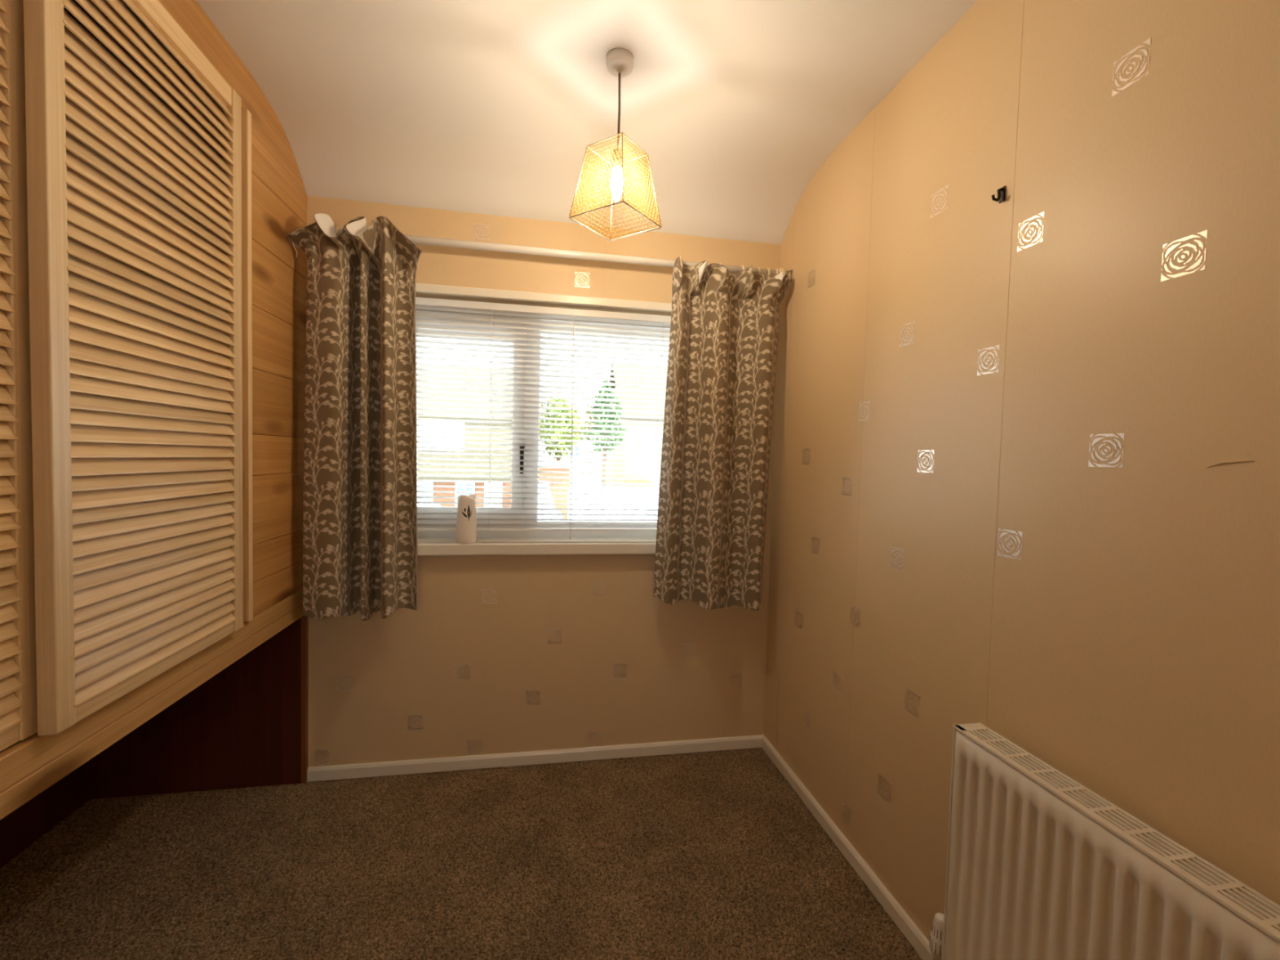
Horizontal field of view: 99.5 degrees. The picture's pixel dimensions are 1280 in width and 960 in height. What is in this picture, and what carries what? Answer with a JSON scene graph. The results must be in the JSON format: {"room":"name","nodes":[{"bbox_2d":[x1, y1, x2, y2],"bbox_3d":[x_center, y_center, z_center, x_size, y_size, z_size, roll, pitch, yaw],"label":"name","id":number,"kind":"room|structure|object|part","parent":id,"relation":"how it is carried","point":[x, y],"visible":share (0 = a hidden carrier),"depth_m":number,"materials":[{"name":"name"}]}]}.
{"room":"bedroom","nodes":[
{"label":"bedroom","id":0,"kind":"room"},
{"bbox_2d":[0,760,89,867],"bbox_3d":[-1.729,0.031,0.494,0.100,2.442,2.850,1,2,-10],"label":"wall","id":1,"kind":"structure","parent":0,"point":[24,826],"depth_m":1.75,"materials":[{"name":"brown wood"}]},
{"bbox_2d":[0,0,306,820],"bbox_3d":[-1.347,-0.308,0.752,0.732,1.725,2.449,1,2,-10],"label":"wardrobe","id":2,"kind":"object","parent":1,"relation":"attached to","point":[153,286],"visible":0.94,"depth_m":1.13,"materials":[{"name":"brown wood"}]},
{"bbox_3d":[-1.022,0.443,0.626,0.021,0.042,0.618,1,2,-10],"label":"rail","id":3,"kind":"part","parent":2,"relation":"part of","materials":[{"name":"brown wood"}]},
{"bbox_3d":[-1.000,-0.275,0.590,0.024,1.480,0.702,1,2,-10],"label":"louvre door","id":4,"kind":"part","parent":2,"relation":"part of","materials":[{"name":"brown wood"}]},
{"bbox_3d":[-1.079,-0.303,1.223,0.030,1.480,0.611,1,2,-10],"label":"louvre door","id":5,"kind":"part","parent":2,"relation":"part of","materials":[{"name":"brown wood"}]},
{"bbox_3d":[-1.049,0.486,0.842,0.020,0.056,2.449,1,2,-10],"label":"rail","id":6,"kind":"part","parent":2,"relation":"part of","materials":[{"name":"brown wood"}]},
{"bbox_3d":[-1.099,0.416,1.251,0.027,0.042,0.528,1,2,-10],"label":"rail","id":7,"kind":"part","parent":2,"relation":"part of","materials":[{"name":"brown wood"}]},
{"bbox_3d":[-1.062,-1.017,1.193,0.027,0.050,0.528,1,2,-10],"label":"rail","id":8,"kind":"part","parent":2,"relation":"part of","materials":[{"name":"brown wood"}]},
{"bbox_2d":[0,747,922,959],"bbox_3d":[-0.477,1.294,0.913,2.760,0.151,3.110,1,2,-10],"label":"floor","id":9,"kind":"structure","parent":0,"point":[710,855],"depth_m":1.63,"materials":[{"name":"brown carpet"}]},
{"bbox_2d":[257,195,781,767],"bbox_3d":[-0.703,0.042,2.265,2.760,2.230,0.261,1,2,-10],"label":"wall","id":10,"kind":"structure","parent":0,"point":[498,654],"depth_m":2.20,"materials":[{"name":"beige paint"}]},
{"bbox_2d":[88,617,301,799],"bbox_3d":[-1.619,0.816,1.991,0.688,0.660,0.018,1,2,-10],"label":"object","id":11,"kind":"object","parent":10,"relation":"attached to","point":[241,727],"visible":0.57,"depth_m":2.00,"materials":[{"name":"brown wood"}]},
{"bbox_2d":[301,615,308,783],"bbox_3d":[-1.272,0.828,2.054,0.017,0.648,0.020,1,2,-10],"label":"trim","id":12,"kind":"structure","parent":10,"relation":"attached to","point":[304,620],"depth_m":2.05,"materials":[{"name":"brown wood"}]},
{"bbox_2d":[312,749,329,765],"bbox_3d":[-1.227,1.067,2.082,0.060,0.060,0.001,1,2,-10],"label":"print","id":13,"kind":"object","parent":10,"relation":"attached to","point":[326,753],"depth_m":2.08},
{"bbox_2d":[334,675,351,691],"bbox_3d":[-1.143,0.782,2.085,0.060,0.060,0.001,1,2,-10],"label":"print","id":14,"kind":"object","parent":10,"relation":"attached to","point":[337,687],"depth_m":2.09},
{"bbox_2d":[406,714,422,730],"bbox_3d":[-0.889,0.958,2.140,0.060,0.060,0.001,1,2,-10],"label":"print","id":15,"kind":"object","parent":10,"relation":"attached to","point":[420,717],"depth_m":2.14},
{"bbox_2d":[454,663,470,679],"bbox_3d":[-0.709,0.764,2.164,0.060,0.060,0.001,1,2,-10],"label":"print","id":16,"kind":"object","parent":10,"relation":"attached to","point":[458,676],"depth_m":2.16},
{"bbox_2d":[466,739,482,755],"bbox_3d":[-0.667,1.078,2.186,0.060,0.060,0.001,1,2,-10],"label":"print","id":17,"kind":"object","parent":10,"relation":"attached to","point":[480,742],"depth_m":2.19},
{"bbox_2d":[473,222,489,239],"bbox_3d":[-0.614,-0.965,2.103,0.060,0.060,0.001,1,2,-10],"label":"print","id":18,"kind":"object","parent":10,"relation":"attached to","point":[486,227],"depth_m":2.10},
{"bbox_2d":[481,588,497,604],"bbox_3d":[-0.604,0.466,2.170,0.060,0.060,0.001,1,2,-10],"label":"print","id":19,"kind":"object","parent":10,"relation":"attached to","point":[493,591],"depth_m":2.17},
{"bbox_2d":[525,690,540,705],"bbox_3d":[-0.438,0.893,2.220,0.060,0.060,0.001,1,2,-10],"label":"print","id":20,"kind":"object","parent":10,"relation":"attached to","point":[526,691],"depth_m":2.22},
{"bbox_2d":[306,734,764,782],"bbox_3d":[-0.359,1.143,2.239,1.854,0.052,0.014,1,2,-10],"label":"baseboard","id":21,"kind":"structure","parent":10,"relation":"attached to","point":[631,750],"depth_m":2.21,"materials":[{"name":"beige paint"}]},
{"bbox_2d":[415,308,670,555],"bbox_3d":[-0.364,-0.209,2.245,1.390,1.012,0.210,1,2,-10],"label":"window","id":22,"kind":"structure","parent":10,"relation":"in","point":[429,543],"depth_m":2.24,"materials":[{"name":"white plastic"}]},
{"bbox_2d":[455,493,476,543],"bbox_3d":[-0.685,0.151,2.137,0.082,0.191,0.082,1,2,-10],"label":"candle","id":23,"kind":"object","parent":22,"relation":"on","point":[466,517],"visible":1,"depth_m":2.11,"materials":[{"name":"beige wax"}]},
{"bbox_2d":[461,505,470,520],"bbox_3d":[-0.676,0.128,2.103,0.033,0.064,0.005,1,2,-13],"label":"print","id":24,"kind":"object","parent":23,"relation":"attached to","point":[465,509],"depth_m":2.10,"materials":[{"name":"black paint"}]},
{"bbox_3d":[-0.726,-0.230,2.239,0.493,0.825,0.060,1,2,-10],"label":"sash","id":25,"kind":"part","parent":22,"relation":"part of","materials":[{"name":"white plastic"}]},
{"bbox_3d":[-0.488,-0.089,2.239,0.020,0.125,0.041,1,2,-10],"label":"handle","id":26,"kind":"part","parent":22,"relation":"part of","materials":[{"name":"black plastic"}]},
{"bbox_3d":[-0.372,0.274,2.240,1.390,0.047,0.160,1,2,-10],"label":"sill","id":27,"kind":"part","parent":22,"relation":"part of","materials":[{"name":"beige paint"}]},
{"bbox_2d":[415,297,671,539],"bbox_3d":[-0.354,-0.303,2.197,1.286,1.097,0.093,1,2,-10],"label":"blind","id":28,"kind":"object","parent":22,"relation":"attached to","point":[421,303],"visible":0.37,"depth_m":2.22,"materials":[{"name":"white plastic"}]},
{"bbox_3d":[-0.600,-0.240,2.174,0.001,0.883,0.001,1,2,-10],"label":"ladder cord","id":29,"kind":"part","parent":28,"relation":"part of","materials":[{"name":"white fabric"}]},
{"bbox_3d":[-0.605,-0.241,2.201,0.001,0.883,0.001,1,2,-10],"label":"ladder cord","id":30,"kind":"part","parent":28,"relation":"part of","materials":[{"name":"white fabric"}]},
{"bbox_3d":[-0.373,0.206,2.250,1.286,0.010,0.024,1,2,-10],"label":"rail","id":31,"kind":"part","parent":28,"relation":"part of","materials":[{"name":"white plastic"}]},
{"bbox_3d":[-0.285,-0.235,2.260,0.001,0.883,0.001,1,2,-10],"label":"ladder cord","id":32,"kind":"part","parent":28,"relation":"part of","materials":[{"name":"white fabric"}]},
{"bbox_3d":[-0.276,-0.215,2.232,0.014,0.922,0.011,1,2,-10],"label":"lift cord","id":33,"kind":"part","parent":28,"relation":"part of","materials":[{"name":"white fabric"}]},
{"bbox_3d":[-0.280,-0.234,2.233,0.001,0.883,0.001,1,2,-10],"label":"ladder cord","id":34,"kind":"part","parent":28,"relation":"part of","materials":[{"name":"white fabric"}]},
{"bbox_3d":[0.084,-0.229,2.328,0.001,0.883,0.001,1,2,-10],"label":"ladder cord","id":35,"kind":"part","parent":28,"relation":"part of","materials":[{"name":"white fabric"}]},
{"bbox_3d":[0.088,-0.228,2.301,0.001,0.883,0.001,1,2,-10],"label":"ladder cord","id":36,"kind":"part","parent":28,"relation":"part of","materials":[{"name":"white fabric"}]},
{"bbox_2d":[415,283,671,312],"bbox_3d":[-0.341,-0.726,2.171,1.370,0.032,0.024,1,2,-10],"label":"trim","id":37,"kind":"structure","parent":10,"relation":"attached to","point":[420,287],"depth_m":2.15,"materials":[{"name":"beige paint"}]},
{"bbox_2d":[546,629,562,644],"bbox_3d":[-0.351,0.646,2.224,0.060,0.060,0.001,1,2,-10],"label":"print","id":38,"kind":"object","parent":10,"relation":"attached to","point":[548,631],"depth_m":2.22},
{"bbox_2d":[337,228,786,275],"bbox_3d":[-0.280,-0.870,2.114,1.788,0.050,0.109,1,2,-10],"label":"pole","id":39,"kind":"object","parent":10,"relation":"attached to","point":[415,239],"visible":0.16,"depth_m":2.07,"materials":[{"name":"white wood"}]},
{"bbox_2d":[285,213,422,621],"bbox_3d":[-1.000,-0.210,1.920,0.435,1.441,0.192,1,2,-10],"label":"curtain","id":40,"kind":"object","parent":39,"relation":"hanging from","point":[360,513],"visible":1,"depth_m":1.93,"materials":[{"name":"fabric"}]},
{"bbox_2d":[653,256,792,610],"bbox_3d":[0.355,-0.168,2.185,0.554,1.399,0.145,1,2,-13],"label":"curtain","id":41,"kind":"object","parent":39,"relation":"hanging from","point":[725,326],"visible":1,"depth_m":2.17,"materials":[{"name":"fabric"}]},
{"bbox_2d":[574,271,590,288],"bbox_3d":[-0.233,-0.806,2.181,0.060,0.060,0.001,1,2,-10],"label":"print","id":42,"kind":"object","parent":10,"relation":"attached to","point":[575,272],"depth_m":2.18},
{"bbox_2d":[586,731,601,746],"bbox_3d":[-0.193,1.086,2.273,0.060,0.060,0.001,1,2,-10],"label":"print","id":43,"kind":"object","parent":10,"relation":"attached to","point":[598,734],"depth_m":2.27},
{"bbox_2d":[591,582,605,595],"bbox_3d":[-0.173,0.452,2.248,0.060,0.060,0.001,1,2,-10],"label":"print","id":44,"kind":"object","parent":10,"relation":"attached to","point":[591,582],"depth_m":2.25},
{"bbox_2d":[613,663,626,677],"bbox_3d":[-0.084,0.803,2.280,0.060,0.060,0.001,1,2,-10],"label":"print","id":45,"kind":"object","parent":10,"relation":"attached to","point":[615,674],"depth_m":2.28},
{"bbox_2d":[681,643,695,657],"bbox_3d":[0.208,0.734,2.331,0.060,0.060,0.001,1,2,-10],"label":"print","id":46,"kind":"object","parent":10,"relation":"attached to","point":[692,646],"depth_m":2.33},
{"bbox_2d":[728,674,742,688],"bbox_3d":[0.420,0.883,2.377,0.060,0.060,0.001,1,2,-10],"label":"print","id":47,"kind":"object","parent":10,"relation":"attached to","point":[730,674],"depth_m":2.38},
{"bbox_2d":[63,0,977,244],"bbox_3d":[-0.414,-1.134,0.815,2.760,0.332,3.110,1,2,-10],"label":"ceiling","id":48,"kind":"structure","parent":0,"point":[488,107],"depth_m":1.65,"materials":[{"name":"white paint"}]},
{"bbox_2d":[568,48,661,240],"bbox_3d":[-0.061,-0.944,1.509,0.193,0.449,0.193,3,3,35],"label":"pendant lamp","id":49,"kind":"object","parent":48,"relation":"hanging from","point":[620,61],"visible":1,"depth_m":1.50,"materials":[{"name":"gold plastic"}]},
{"bbox_3d":[-0.065,-0.820,1.514,0.187,0.200,0.187,3,3,35],"label":"shade frame","id":50,"kind":"part","parent":49,"relation":"part of","materials":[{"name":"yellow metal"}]},
{"bbox_3d":[-0.065,-0.817,1.514,0.037,0.083,0.037,1,2,-10],"label":"bulb","id":51,"kind":"part","parent":49,"relation":"part of","materials":[{"name":"white glass"}]},
{"bbox_2d":[764,0,1279,941],"bbox_3d":[0.885,0.079,0.976,0.103,2.442,2.850,1,2,-10],"label":"wall","id":52,"kind":"structure","parent":0,"point":[1025,484],"depth_m":1.10,"materials":[{"name":"beige paint"}]},
{"bbox_2d":[795,611,802,630],"bbox_3d":[0.618,0.544,2.106,0.001,0.060,0.060,1,2,-10],"label":"print","id":53,"kind":"object","parent":52,"relation":"attached to","point":[796,614],"depth_m":2.11},
{"bbox_2d":[802,448,810,464],"bbox_3d":[0.636,-0.090,2.072,0.001,0.060,0.060,1,2,-10],"label":"print","id":54,"kind":"object","parent":52,"relation":"attached to","point":[802,449],"depth_m":2.07},
{"bbox_2d":[803,708,812,731],"bbox_3d":[0.627,0.897,2.023,0.001,0.060,0.060,1,2,-10],"label":"print","id":55,"kind":"object","parent":52,"relation":"attached to","point":[804,708],"depth_m":2.02},
{"bbox_2d":[807,267,815,288],"bbox_3d":[0.651,-0.765,2.056,0.001,0.060,0.060,1,2,-10],"label":"print","id":56,"kind":"object","parent":52,"relation":"attached to","point":[815,268],"depth_m":2.05},
{"bbox_2d":[810,536,819,555],"bbox_3d":[0.644,0.242,1.993,0.001,0.060,0.060,1,2,-10],"label":"print","id":57,"kind":"object","parent":52,"relation":"attached to","point":[811,536],"depth_m":1.99},
{"bbox_2d":[832,671,843,695],"bbox_3d":[0.667,0.684,1.825,0.001,0.060,0.060,1,2,-10],"label":"print","id":58,"kind":"object","parent":52,"relation":"attached to","point":[835,675],"depth_m":1.82},
{"bbox_2d":[840,799,851,827],"bbox_3d":[0.671,1.084,1.763,0.001,0.060,0.060,1,2,-10],"label":"print","id":59,"kind":"object","parent":52,"relation":"attached to","point":[849,822],"depth_m":1.76},
{"bbox_2d":[841,476,852,496],"bbox_3d":[0.685,0.021,1.793,0.001,0.060,0.060,1,2,-10],"label":"print","id":60,"kind":"object","parent":52,"relation":"attached to","point":[849,492],"depth_m":1.79},
{"bbox_2d":[761,736,933,959],"bbox_3d":[0.793,1.220,1.054,0.014,0.052,2.736,1,2,-10],"label":"baseboard","id":61,"kind":"structure","parent":52,"relation":"attached to","point":[902,920],"depth_m":1.68,"materials":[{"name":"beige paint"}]},
{"bbox_2d":[849,604,861,628],"bbox_3d":[0.689,0.436,1.733,0.001,0.060,0.060,1,2,-10],"label":"print","id":62,"kind":"object","parent":52,"relation":"attached to","point":[852,608],"depth_m":1.73},
{"bbox_2d":[857,400,870,421],"bbox_3d":[0.706,-0.216,1.706,0.001,0.060,0.060,1,2,-10],"label":"print","id":63,"kind":"object","parent":52,"relation":"attached to","point":[867,416],"depth_m":1.70},
{"bbox_2d":[877,773,891,804],"bbox_3d":[0.710,0.898,1.574,0.001,0.060,0.060,1,2,-10],"label":"print","id":64,"kind":"object","parent":52,"relation":"attached to","point":[880,779],"depth_m":1.58},
{"bbox_2d":[889,546,904,570],"bbox_3d":[0.729,0.223,1.537,0.001,0.060,0.060,1,2,-10],"label":"print","id":65,"kind":"object","parent":52,"relation":"attached to","point":[897,548],"depth_m":1.54},
{"bbox_2d":[899,320,915,346],"bbox_3d":[0.745,-0.406,1.511,0.001,0.060,0.060,1,2,-10],"label":"print","id":66,"kind":"object","parent":52,"relation":"attached to","point":[913,322],"depth_m":1.51},
{"bbox_2d":[904,687,919,718],"bbox_3d":[0.736,0.602,1.463,0.001,0.060,0.060,1,2,-10],"label":"print","id":67,"kind":"object","parent":52,"relation":"attached to","point":[908,693],"depth_m":1.46},
{"bbox_2d":[917,449,934,472],"bbox_3d":[0.754,-0.050,1.429,0.001,0.060,0.060,1,2,-10],"label":"print","id":68,"kind":"object","parent":52,"relation":"attached to","point":[923,471],"depth_m":1.43},
{"bbox_2d":[930,184,948,217],"bbox_3d":[0.772,-0.718,1.397,0.001,0.060,0.060,1,2,-10],"label":"print","id":69,"kind":"object","parent":52,"relation":"attached to","point":[947,186],"depth_m":1.39},
{"bbox_2d":[977,344,999,375],"bbox_3d":[0.794,-0.272,1.235,0.001,0.060,0.060,1,2,-10],"label":"print","id":70,"kind":"object","parent":52,"relation":"attached to","point":[997,346],"depth_m":1.23},
{"bbox_2d":[991,186,1005,203],"bbox_3d":[0.792,-0.634,1.201,0.029,0.033,0.014,1,2,-10],"label":"wall hook","id":71,"kind":"object","parent":52,"relation":"attached to","point":[1001,197],"visible":1,"depth_m":1.20,"materials":[{"name":"black metal"}]},
{"bbox_2d":[997,528,1022,560],"bbox_3d":[0.798,0.138,1.170,0.001,0.060,0.060,1,2,-10],"label":"print","id":72,"kind":"object","parent":52,"relation":"attached to","point":[1016,553],"depth_m":1.17},
{"bbox_2d":[1017,211,1044,252],"bbox_3d":[0.817,-0.519,1.133,0.001,0.060,0.060,1,2,-10],"label":"print","id":73,"kind":"object","parent":52,"relation":"attached to","point":[1042,214],"depth_m":1.13},
{"bbox_2d":[928,722,1279,959],"bbox_3d":[0.840,0.914,0.577,0.106,0.705,1.407,1,2,-10],"label":"radiator","id":74,"kind":"object","parent":52,"relation":"attached to","point":[1041,865],"visible":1,"depth_m":0.94,"materials":[{"name":"white metal"}]},
{"bbox_3d":[0.708,0.820,1.195,0.067,0.567,0.004,1,2,-10],"label":"panel","id":75,"kind":"part","parent":74,"relation":"part of","materials":[{"name":"white metal"}]},
{"bbox_3d":[0.855,0.853,0.540,0.009,0.570,1.336,1,2,-10],"label":"panel","id":76,"kind":"part","parent":74,"relation":"part of","materials":[{"name":"white metal"}]},
{"bbox_2d":[1088,433,1124,467],"bbox_3d":[0.838,-0.053,0.974,0.001,0.060,0.060,1,2,-10],"label":"print","id":77,"kind":"object","parent":52,"relation":"attached to","point":[1122,435],"depth_m":0.97},
{"bbox_2d":[1111,37,1151,96],"bbox_3d":[0.855,-0.718,0.944,0.001,0.060,0.060,1,2,-10],"label":"print","id":78,"kind":"object","parent":52,"relation":"attached to","point":[1148,42],"depth_m":0.94},
{"bbox_2d":[1160,230,1207,281],"bbox_3d":[0.864,-0.355,0.861,0.001,0.060,0.060,1,2,-10],"label":"print","id":79,"kind":"object","parent":52,"relation":"attached to","point":[1204,233],"depth_m":0.86},
{"label":"outside","id":80,"kind":"structure","parent":0,"visible":0},
{"bbox_2d":[591,475,601,485],"bbox_3d":[-9.590,1.174,47.113,120.000,0.200,88.500,1,2,-10],"label":"ground","id":81,"kind":"structure","parent":80,"point":[593,480],"depth_m":74.58,"materials":[{"name":"white"}]},
{"bbox_2d":[417,503,440,506],"bbox_3d":[-6.723,1.577,16.352,3.689,1.620,1.720,1,2,-10],"label":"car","id":82,"kind":"object","parent":81,"relation":"on","point":[418,504],"visible":0.02,"depth_m":16.64,"materials":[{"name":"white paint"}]},
{"bbox_2d":[417,364,513,506],"bbox_3d":[-10.699,-1.939,26.287,9.850,7.640,9.450,1,2,-10],"label":"house","id":83,"kind":"structure","parent":81,"relation":"on","point":[456,489],"depth_m":23.17,"materials":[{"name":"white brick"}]},
{"bbox_3d":[-9.434,0.577,22.908,1.260,1.010,0.030,1,2,-10],"label":"pane","id":84,"kind":"part","parent":83,"relation":"part of","materials":[{"name":"white"}]},
{"bbox_3d":[-8.711,-1.828,22.810,1.360,0.760,0.030,1,2,-10],"label":"pane","id":85,"kind":"part","parent":83,"relation":"part of","materials":[{"name":"white"}]},
{"bbox_3d":[-7.517,0.612,23.262,0.760,1.010,0.030,1,2,-10],"label":"pane","id":86,"kind":"part","parent":83,"relation":"part of","materials":[{"name":"blue"}]},
{"bbox_3d":[-6.373,1.108,23.489,0.750,2.000,0.080,1,2,-10],"label":"door","id":87,"kind":"part","parent":83,"relation":"part of","materials":[{"name":"white"}]},
{"bbox_2d":[537,488,563,519],"bbox_3d":[-3.578,1.347,20.583,1.440,1.900,1.720,1,2,-10],"label":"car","id":88,"kind":"object","parent":81,"relation":"on","point":[541,506],"visible":0.19,"depth_m":19.75,"materials":[{"name":"paint"}]},
{"bbox_2d":[537,462,571,519],"bbox_3d":[-4.045,0.665,24.421,1.750,2.930,3.250,1,2,-10],"label":"garage","id":89,"kind":"structure","parent":81,"relation":"on","point":[565,517],"depth_m":22.99,"materials":[{"name":"orange brick"}]},
{"bbox_3d":[-4.104,1.115,22.904,0.500,2.150,0.050,1,2,-10],"label":"door","id":90,"kind":"part","parent":89,"relation":"part of","materials":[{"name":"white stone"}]},
{"bbox_2d":[538,394,589,460],"bbox_3d":[-4.224,-1.203,27.788,3.133,6.387,2.869,1,2,-10],"label":"tree","id":91,"kind":"object","parent":81,"relation":"on","point":[549,400],"visible":0.54,"depth_m":27.47,"materials":[{"name":"green plant"}]},
{"bbox_2d":[552,405,595,486],"bbox_3d":[-4.603,-1.758,37.465,2.900,6.690,5.700,1,2,-10],"label":"house","id":92,"kind":"structure","parent":81,"relation":"on","point":[575,406],"depth_m":35.12,"materials":[{"name":"white"}]},
{"bbox_3d":[-4.237,-1.902,34.946,0.760,0.860,0.030,1,2,-10],"label":"pane","id":93,"kind":"part","parent":92,"relation":"part of","materials":[{"name":"blue"}]},
{"bbox_2d":[578,380,626,485],"bbox_3d":[-1.393,-0.690,20.287,1.792,6.112,1.907,1,2,-10],"label":"tree","id":94,"kind":"object","parent":81,"relation":"on","point":[604,381],"visible":0.43,"depth_m":20.02,"materials":[{"name":"green plant"}]},
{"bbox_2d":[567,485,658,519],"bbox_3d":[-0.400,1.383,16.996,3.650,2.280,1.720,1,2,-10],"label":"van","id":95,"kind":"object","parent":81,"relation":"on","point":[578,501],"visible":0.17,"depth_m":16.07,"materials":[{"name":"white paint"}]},
{"bbox_2d":[608,360,667,488],"bbox_3d":[2.537,-2.340,31.626,8.600,8.690,7.700,1,2,-10],"label":"house","id":96,"kind":"structure","parent":81,"relation":"on","point":[612,366],"depth_m":27.82,"materials":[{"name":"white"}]},
{"bbox_3d":[-0.150,0.974,27.669,1.300,2.250,0.140,1,2,-10],"label":"brick panel","id":97,"kind":"part","parent":96,"relation":"part of","materials":[{"name":"yellow brick"}]},
{"bbox_3d":[0.512,-1.937,27.675,1.060,0.960,0.030,1,2,-10],"label":"pane","id":98,"kind":"part","parent":96,"relation":"part of","materials":[{"name":"white"}]},
{"bbox_2d":[655,466,660,488],"bbox_3d":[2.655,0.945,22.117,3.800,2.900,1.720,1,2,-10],"label":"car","id":99,"kind":"object","parent":81,"relation":"on","point":[657,471],"visible":0.02,"depth_m":22.21,"materials":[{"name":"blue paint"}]}
]}

